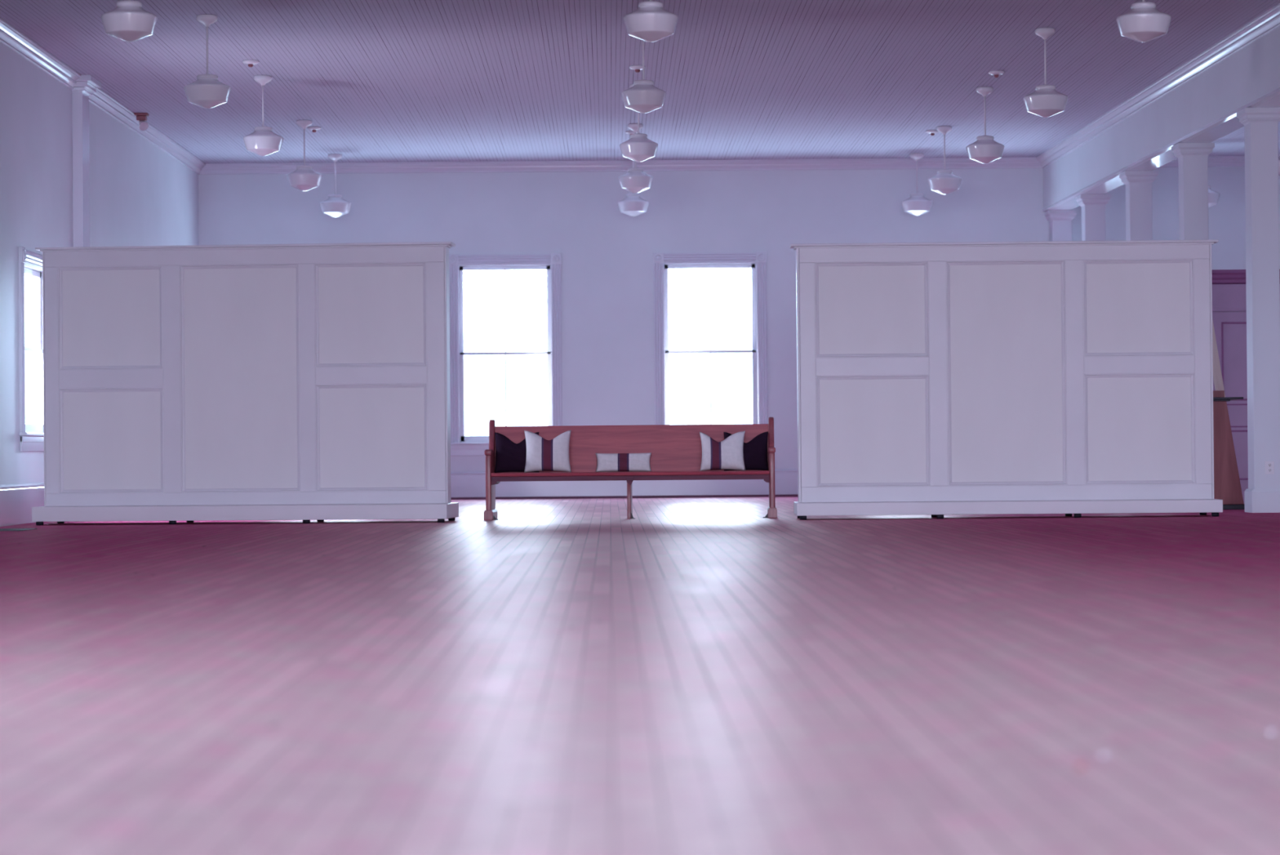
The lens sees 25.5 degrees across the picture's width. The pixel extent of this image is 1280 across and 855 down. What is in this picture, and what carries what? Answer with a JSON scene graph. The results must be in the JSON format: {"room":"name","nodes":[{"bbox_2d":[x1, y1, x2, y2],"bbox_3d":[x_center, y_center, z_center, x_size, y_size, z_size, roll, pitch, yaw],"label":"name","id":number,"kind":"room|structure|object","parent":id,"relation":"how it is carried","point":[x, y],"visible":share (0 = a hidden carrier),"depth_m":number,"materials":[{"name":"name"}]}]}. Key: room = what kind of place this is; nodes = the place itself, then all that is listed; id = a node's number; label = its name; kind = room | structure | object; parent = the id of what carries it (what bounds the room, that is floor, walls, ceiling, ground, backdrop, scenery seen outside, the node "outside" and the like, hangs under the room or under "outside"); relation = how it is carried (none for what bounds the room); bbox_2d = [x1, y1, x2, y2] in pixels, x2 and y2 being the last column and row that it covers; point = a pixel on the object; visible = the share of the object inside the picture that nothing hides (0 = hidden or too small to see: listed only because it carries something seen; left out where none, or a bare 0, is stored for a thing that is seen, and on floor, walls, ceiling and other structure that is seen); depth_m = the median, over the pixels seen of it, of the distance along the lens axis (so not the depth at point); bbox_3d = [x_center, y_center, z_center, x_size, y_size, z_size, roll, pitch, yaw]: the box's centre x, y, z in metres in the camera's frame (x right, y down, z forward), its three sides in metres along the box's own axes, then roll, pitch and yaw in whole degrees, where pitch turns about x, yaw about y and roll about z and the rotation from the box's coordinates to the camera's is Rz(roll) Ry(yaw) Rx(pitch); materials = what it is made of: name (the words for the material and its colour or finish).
{"room":"event hall","nodes":[
{"label":"event hall","id":0,"kind":"room"},
{"bbox_2d":[0,41,199,484],"bbox_3d":[-5.739,-1.455,16.003,0.110,4.530,44.100,0,0,-1],"label":"wall","id":1,"kind":"structure","parent":0,"point":[140,194],"depth_m":27.95,"materials":[{"name":"paint"}]},
{"bbox_2d":[0,482,44,526],"bbox_3d":[-5.649,0.625,15.986,0.034,0.370,44.100,0,0,-1],"label":"baseboard","id":2,"kind":"structure","parent":1,"relation":"attached to","point":[17,501],"depth_m":26.23,"materials":[{"name":"white paint"}]},
{"bbox_2d":[17,246,44,451],"bbox_3d":[-5.814,-0.726,27.157,0.185,1.911,1.550,0,0,-1],"label":"window","id":3,"kind":"structure","parent":1,"relation":"in","point":[30,263],"depth_m":27.12,"materials":[{"name":"white paint"}]},
{"bbox_2d":[71,75,101,246],"bbox_3d":[-5.717,-1.343,29.303,0.215,4.530,0.600,0,0,-1],"label":"pilaster","id":4,"kind":"object","parent":1,"relation":"attached to","point":[86,85],"visible":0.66,"depth_m":29.13,"materials":[{"name":"white paint"}]},
{"bbox_2d":[0,17,205,174],"bbox_3d":[-5.645,-3.652,16.023,0.115,0.136,44.100,0,0,-1],"label":"trim","id":5,"kind":"structure","parent":1,"relation":"attached to","point":[10,36],"depth_m":30.20,"materials":[{"name":"white paint"}]},
{"bbox_2d":[0,496,1279,854],"bbox_3d":[2.086,0.804,16.067,15.720,0.120,44.320,0,0,-1],"label":"floor","id":6,"kind":"structure","parent":0,"point":[683,675],"depth_m":7.66,"materials":[{"name":"brown wood"}]},
{"bbox_2d":[0,528,37,530],"bbox_3d":[-5.451,0.874,24.187,0.480,0.006,0.640,0,0,-1],"label":"floor vent","id":7,"kind":"object","parent":6,"relation":"in","point":[1,529],"visible":1,"depth_m":24.23,"materials":[{"name":"grey metal"}]},
{"bbox_2d":[31,241,458,524],"bbox_3d":[-3.614,-0.397,26.020,3.850,2.545,0.800,-1,0,4],"label":"divider","id":8,"kind":"object","parent":6,"relation":"on","point":[307,382],"visible":1,"depth_m":25.93,"materials":[{"name":"paint"}]},
{"bbox_2d":[484,417,777,519],"bbox_3d":[-0.085,0.381,26.543,2.723,0.938,0.552,-1,0,2],"label":"pew","id":9,"kind":"object","parent":6,"relation":"on","point":[676,450],"visible":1,"depth_m":26.74,"materials":[{"name":"brown wood"}]},
{"bbox_2d":[494,431,538,472],"bbox_3d":[-1.161,0.234,26.701,0.420,0.381,0.144,-1,0,2],"label":"cushion","id":10,"kind":"object","parent":9,"relation":"on","point":[510,456],"visible":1,"depth_m":26.65,"materials":[{"name":"black fabric"}]},
{"bbox_2d":[524,430,571,472],"bbox_3d":[-0.865,0.223,26.549,0.445,0.396,0.163,-1,0,2],"label":"cushion","id":11,"kind":"object","parent":9,"relation":"on","point":[542,454],"visible":1,"depth_m":26.49,"materials":[{"name":"fabric"}]},
{"bbox_2d":[595,452,651,471],"bbox_3d":[-0.155,0.328,26.660,0.531,0.176,0.123,-1,0,4],"label":"cushion","id":12,"kind":"object","parent":9,"relation":"on","point":[605,461],"visible":1,"depth_m":26.61,"materials":[{"name":"fabric"}]},
{"bbox_2d":[699,431,746,471],"bbox_3d":[0.773,0.220,26.490,0.431,0.371,0.162,0,0,-3],"label":"cushion","id":13,"kind":"object","parent":9,"relation":"on","point":[726,454],"visible":1,"depth_m":26.43,"materials":[{"name":"fabric"}]},
{"bbox_2d":[723,431,768,471],"bbox_3d":[0.997,0.223,26.627,0.420,0.366,0.143,-1,0,2],"label":"cushion","id":14,"kind":"object","parent":9,"relation":"on","point":[755,451],"visible":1,"depth_m":26.57,"materials":[{"name":"black fabric"}]},
{"bbox_2d":[789,239,1222,519],"bbox_3d":[3.294,-0.428,25.640,3.845,2.484,0.700,-1,0,1],"label":"divider","id":15,"kind":"object","parent":6,"relation":"on","point":[937,380],"visible":1,"depth_m":25.56,"materials":[{"name":"paint"}]},
{"bbox_2d":[1044,209,1076,240],"bbox_3d":[5.662,-1.002,38.022,0.380,3.798,0.380,0,0,-1],"label":"column","id":16,"kind":"structure","parent":6,"relation":"on","point":[1060,220],"depth_m":37.90,"materials":[{"name":"white paint"}]},
{"bbox_2d":[1042,26,1279,212],"bbox_3d":[6.136,-3.455,16.146,0.354,0.732,44.109,0,0,-1],"label":"beam","id":17,"kind":"structure","parent":16,"relation":"on","point":[1204,108],"depth_m":29.98,"materials":[{"name":"paint"}]},
{"bbox_2d":[1035,2,1279,168],"bbox_3d":[5.911,-3.751,16.146,0.115,0.136,44.106,0,0,-1],"label":"trim","id":18,"kind":"structure","parent":17,"relation":"attached to","point":[1268,21],"depth_m":29.70,"materials":[{"name":"white paint"}]},
{"bbox_2d":[1076,764,1084,768],"bbox_3d":[0.859,0.661,5.524,0.016,0.010,0.024,0,0,-1],"label":"chip","id":19,"kind":"object","parent":6,"relation":"on","point":[1078,766],"visible":1,"depth_m":5.52,"materials":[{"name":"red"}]},
{"bbox_2d":[1075,194,1111,240],"bbox_3d":[5.727,-1.022,35.673,0.380,3.798,0.380,0,0,-1],"label":"column","id":20,"kind":"structure","parent":6,"relation":"on","point":[1093,206],"depth_m":35.55,"materials":[{"name":"white paint"}]},
{"bbox_2d":[1119,170,1158,240],"bbox_3d":[5.778,-1.048,32.723,0.380,3.798,0.380,0,0,-1],"label":"column","id":21,"kind":"structure","parent":6,"relation":"on","point":[1139,207],"depth_m":32.61,"materials":[{"name":"white paint"}]},
{"bbox_2d":[1171,142,1214,239],"bbox_3d":[5.829,-1.073,29.773,0.380,3.798,0.380,0,0,-1],"label":"column","id":22,"kind":"structure","parent":6,"relation":"on","point":[1193,157],"depth_m":29.65,"materials":[{"name":"white paint"}]},
{"bbox_2d":[1212,319,1225,396],"bbox_3d":[6.020,-0.440,29.463,0.511,2.513,0.075,-1,-1,41],"label":"plank","id":23,"kind":"object","parent":6,"relation":"on","point":[1217,375],"visible":0.11,"depth_m":29.47,"materials":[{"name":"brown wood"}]},
{"bbox_2d":[1213,396,1244,509],"bbox_3d":[5.601,0.260,28.265,0.760,1.112,0.510,0,0,-1],"label":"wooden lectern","id":24,"kind":"object","parent":6,"relation":"on","point":[1227,485],"visible":0.34,"depth_m":28.06,"materials":[{"name":"brown wood"}]},
{"bbox_2d":[1213,390,1224,396],"bbox_3d":[5.649,-0.331,28.265,0.325,0.068,0.180,0,0,-1],"label":"wooden box","id":25,"kind":"object","parent":24,"relation":"on","point":[1215,393],"visible":0.36,"depth_m":28.18,"materials":[{"name":"brown wood"}]},
{"bbox_2d":[1212,269,1279,502],"bbox_3d":[7.857,-0.449,30.935,3.420,2.535,0.610,0,0,-1],"label":"door","id":26,"kind":"structure","parent":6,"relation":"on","point":[1228,286],"depth_m":30.68,"materials":[{"name":"paint"}]},
{"bbox_2d":[1236,107,1279,512],"bbox_3d":[5.881,-1.099,26.744,0.380,3.798,0.380,0,0,-1],"label":"column","id":27,"kind":"structure","parent":6,"relation":"on","point":[1262,495],"depth_m":26.61,"materials":[{"name":"white paint"}]},
{"bbox_2d":[1264,461,1274,474],"bbox_3d":[5.910,0.377,26.596,0.088,0.120,0.012,0,0,-1],"label":"electrical outlet","id":28,"kind":"object","parent":27,"relation":"attached to","point":[1268,465],"visible":1,"depth_m":26.59,"materials":[{"name":"white plastic"}]},
{"bbox_2d":[0,0,1279,163],"bbox_3d":[2.046,-3.846,16.106,15.720,0.120,44.320,0,0,-1],"label":"ceiling","id":29,"kind":"structure","parent":0,"point":[383,81],"depth_m":28.95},
{"bbox_2d":[101,0,157,41],"bbox_3d":[-3.803,-3.281,21.090,0.415,0.825,0.415,0,-1,-22],"label":"pendant lamp","id":30,"kind":"object","parent":29,"relation":"hanging from","point":[127,22],"visible":1,"depth_m":20.95,"materials":[{"name":"white glass"}]},
{"bbox_2d":[133,112,149,130],"bbox_3d":[-5.681,-3.484,32.315,0.157,0.199,0.134,0,0,-1],"label":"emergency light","id":31,"kind":"object","parent":29,"relation":"attached to","point":[141,117],"visible":1,"depth_m":32.28,"materials":[{"name":"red plastic"}]},
{"bbox_2d":[183,14,231,108],"bbox_3d":[-3.846,-3.247,25.189,0.415,0.825,0.415,-1,-1,38],"label":"pendant lamp","id":32,"kind":"object","parent":29,"relation":"hanging from","point":[207,91],"visible":1,"depth_m":25.07,"materials":[{"name":"white glass"}]},
{"bbox_2d":[242,59,258,66],"bbox_3d":[-3.860,-3.603,28.092,0.168,0.064,0.168,0,0,-1],"label":"smoke detector","id":33,"kind":"object","parent":29,"relation":"attached to","point":[250,62],"visible":1,"depth_m":28.04,"materials":[{"name":"white plastic"}]},
{"bbox_2d":[243,75,283,155],"bbox_3d":[-3.889,-3.212,29.239,0.415,0.825,0.415,0,-1,-44],"label":"pendant lamp","id":34,"kind":"object","parent":29,"relation":"hanging from","point":[263,141],"visible":1,"depth_m":29.12,"materials":[{"name":"white glass"}]},
{"bbox_2d":[286,120,322,191],"bbox_3d":[-3.931,-3.179,33.188,0.415,0.825,0.415,0,-1,-26],"label":"pendant lamp","id":35,"kind":"object","parent":29,"relation":"hanging from","point":[304,178],"visible":1,"depth_m":33.07,"materials":[{"name":"white glass"}]},
{"bbox_2d":[306,126,321,132],"bbox_3d":[-3.891,-3.554,33.842,0.168,0.064,0.168,0,0,-1],"label":"smoke detector","id":36,"kind":"object","parent":29,"relation":"attached to","point":[313,129],"visible":0.99,"depth_m":33.79,"materials":[{"name":"white plastic"}]},
{"bbox_2d":[319,153,351,217],"bbox_3d":[-3.971,-3.147,36.938,0.415,0.825,0.415,0,0,-5],"label":"pendant lamp","id":37,"kind":"object","parent":29,"relation":"hanging from","point":[335,206],"visible":1,"depth_m":36.82,"materials":[{"name":"white glass"}]},
{"bbox_2d":[625,130,637,134],"bbox_3d":[-0.096,-3.581,34.583,0.168,0.064,0.168,0,0,-1],"label":"smoke detector","id":38,"kind":"object","parent":29,"relation":"attached to","point":[629,132],"visible":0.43,"depth_m":34.53,"materials":[{"name":"white plastic"}]},
{"bbox_2d":[617,160,648,216],"bbox_3d":[-0.088,-3.178,37.179,0.415,0.825,0.415,-1,-1,30],"label":"pendant lamp","id":39,"kind":"object","parent":29,"relation":"hanging from","point":[633,205],"visible":0.75,"depth_m":37.04,"materials":[{"name":"white glass"}]},
{"bbox_2d":[618,123,653,193],"bbox_3d":[-0.053,-3.207,33.830,0.415,0.825,0.415,0,0,-14],"label":"pendant lamp","id":40,"kind":"object","parent":29,"relation":"hanging from","point":[635,181],"visible":0.98,"depth_m":33.71,"materials":[{"name":"white glass"}]},
{"bbox_2d":[629,65,645,72],"bbox_3d":[-0.025,-3.630,28.733,0.168,0.064,0.168,0,0,-1],"label":"smoke detector","id":41,"kind":"object","parent":29,"relation":"attached to","point":[637,68],"visible":0.91,"depth_m":28.69,"materials":[{"name":"white plastic"}]},
{"bbox_2d":[619,84,657,162],"bbox_3d":[-0.014,-3.238,30.180,0.415,0.825,0.415,-1,0,5],"label":"pendant lamp","id":42,"kind":"object","parent":29,"relation":"hanging from","point":[638,148],"visible":0.8,"depth_m":30.05,"materials":[{"name":"white glass"}]},
{"bbox_2d":[621,40,666,113],"bbox_3d":[0.032,-3.275,25.830,0.415,0.825,0.415,0,-1,-21],"label":"pendant lamp","id":43,"kind":"object","parent":29,"relation":"hanging from","point":[643,97],"visible":0.77,"depth_m":25.70,"materials":[{"name":"white glass"}]},
{"bbox_2d":[623,0,678,42],"bbox_3d":[0.080,-3.313,21.331,0.415,0.825,0.415,0,-1,-36],"label":"pendant lamp","id":44,"kind":"object","parent":29,"relation":"hanging from","point":[651,23],"visible":1,"depth_m":21.19,"materials":[{"name":"white glass"}]},
{"bbox_2d":[901,152,933,216],"bbox_3d":[3.664,-3.208,37.469,0.415,0.825,0.415,0,-1,-43],"label":"pendant lamp","id":45,"kind":"object","parent":29,"relation":"hanging from","point":[917,204],"visible":1,"depth_m":37.36,"materials":[{"name":"white glass"}]},
{"bbox_2d":[925,129,938,135],"bbox_3d":[3.589,-3.611,34.772,0.168,0.064,0.168,0,0,-1],"label":"smoke detector","id":46,"kind":"object","parent":29,"relation":"attached to","point":[931,132],"visible":0.96,"depth_m":34.72,"materials":[{"name":"white plastic"}]},
{"bbox_2d":[927,125,962,195],"bbox_3d":[3.696,-3.235,34.370,0.415,0.825,0.415,0,0,-15],"label":"pendant lamp","id":47,"kind":"object","parent":29,"relation":"hanging from","point":[944,182],"visible":1,"depth_m":34.26,"materials":[{"name":"white glass"}]},
{"bbox_2d":[965,86,1004,164],"bbox_3d":[3.736,-3.266,30.670,0.415,0.825,0.415,-1,-1,33],"label":"pendant lamp","id":48,"kind":"object","parent":29,"relation":"hanging from","point":[985,150],"visible":1,"depth_m":30.56,"materials":[{"name":"white glass"}]},
{"bbox_2d":[988,70,1004,77],"bbox_3d":[3.696,-3.657,29.373,0.168,0.064,0.168,0,0,-1],"label":"smoke detector","id":49,"kind":"object","parent":29,"relation":"attached to","point":[996,73],"visible":1,"depth_m":29.32,"materials":[{"name":"white plastic"}]},
{"bbox_2d":[1023,27,1067,117],"bbox_3d":[3.781,-3.302,26.420,0.415,0.825,0.415,0,-1,-32],"label":"pendant lamp","id":50,"kind":"object","parent":29,"relation":"hanging from","point":[1045,101],"visible":1,"depth_m":26.31,"materials":[{"name":"white glass"}]},
{"bbox_2d":[1115,0,1171,42],"bbox_3d":[3.832,-3.343,21.571,0.415,0.825,0.415,0,-1,-25],"label":"pendant lamp","id":51,"kind":"object","parent":29,"relation":"hanging from","point":[1144,23],"visible":1,"depth_m":21.44,"materials":[{"name":"white glass"}]},
{"bbox_2d":[1208,185,1220,207],"bbox_3d":[7.302,-3.246,36.708,0.415,0.825,0.415,0,-1,-22],"label":"pendant lamp","id":52,"kind":"object","parent":29,"relation":"hanging from","point":[1213,196],"visible":0.27,"depth_m":36.56,"materials":[{"name":"white glass"}]},
{"bbox_2d":[1278,153,1279,175],"bbox_3d":[7.455,-3.281,32.610,0.415,0.825,0.415,0,-1,-22],"label":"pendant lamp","id":53,"kind":"object","parent":29,"relation":"hanging from","point":[1279,153],"visible":0.11,"depth_m":32.48,"materials":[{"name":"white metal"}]},
{"bbox_2d":[198,166,1279,471],"bbox_3d":[1.832,-1.334,38.189,15.720,4.530,0.110,0,0,-1],"label":"wall","id":54,"kind":"structure","parent":0,"point":[607,277],"depth_m":38.12,"materials":[{"name":"paint"}]},
{"bbox_2d":[448,253,562,455],"bbox_3d":[-1.810,-0.981,38.110,1.580,2.706,0.185,0,0,-1],"label":"window","id":55,"kind":"structure","parent":54,"relation":"in","point":[460,444],"depth_m":38.08,"materials":[{"name":"white paint"}]},
{"bbox_2d":[199,157,1041,174],"bbox_3d":[-0.236,-3.514,38.073,11.400,0.136,0.115,0,0,-1],"label":"trim","id":56,"kind":"structure","parent":54,"relation":"attached to","point":[950,162],"depth_m":38.07,"materials":[{"name":"white paint"}]},
{"bbox_2d":[450,468,798,499],"bbox_3d":[1.851,0.745,38.092,15.500,0.370,0.050,0,0,-1],"label":"baseboard","id":57,"kind":"structure","parent":54,"relation":"attached to","point":[464,485],"depth_m":38.07,"materials":[{"name":"white paint"}]},
{"bbox_2d":[653,251,768,424],"bbox_3d":[0.950,-1.005,38.140,1.580,2.706,0.185,0,0,-1],"label":"window","id":58,"kind":"structure","parent":54,"relation":"in","point":[757,261],"depth_m":38.11,"materials":[{"name":"white paint"}]},
{"bbox_2d":[1160,155,1279,167],"bbox_3d":[7.669,-3.581,38.157,3.790,0.136,0.115,0,0,-1],"label":"trim","id":59,"kind":"structure","parent":54,"relation":"attached to","point":[1213,161],"depth_m":38.16,"materials":[{"name":"white paint"}]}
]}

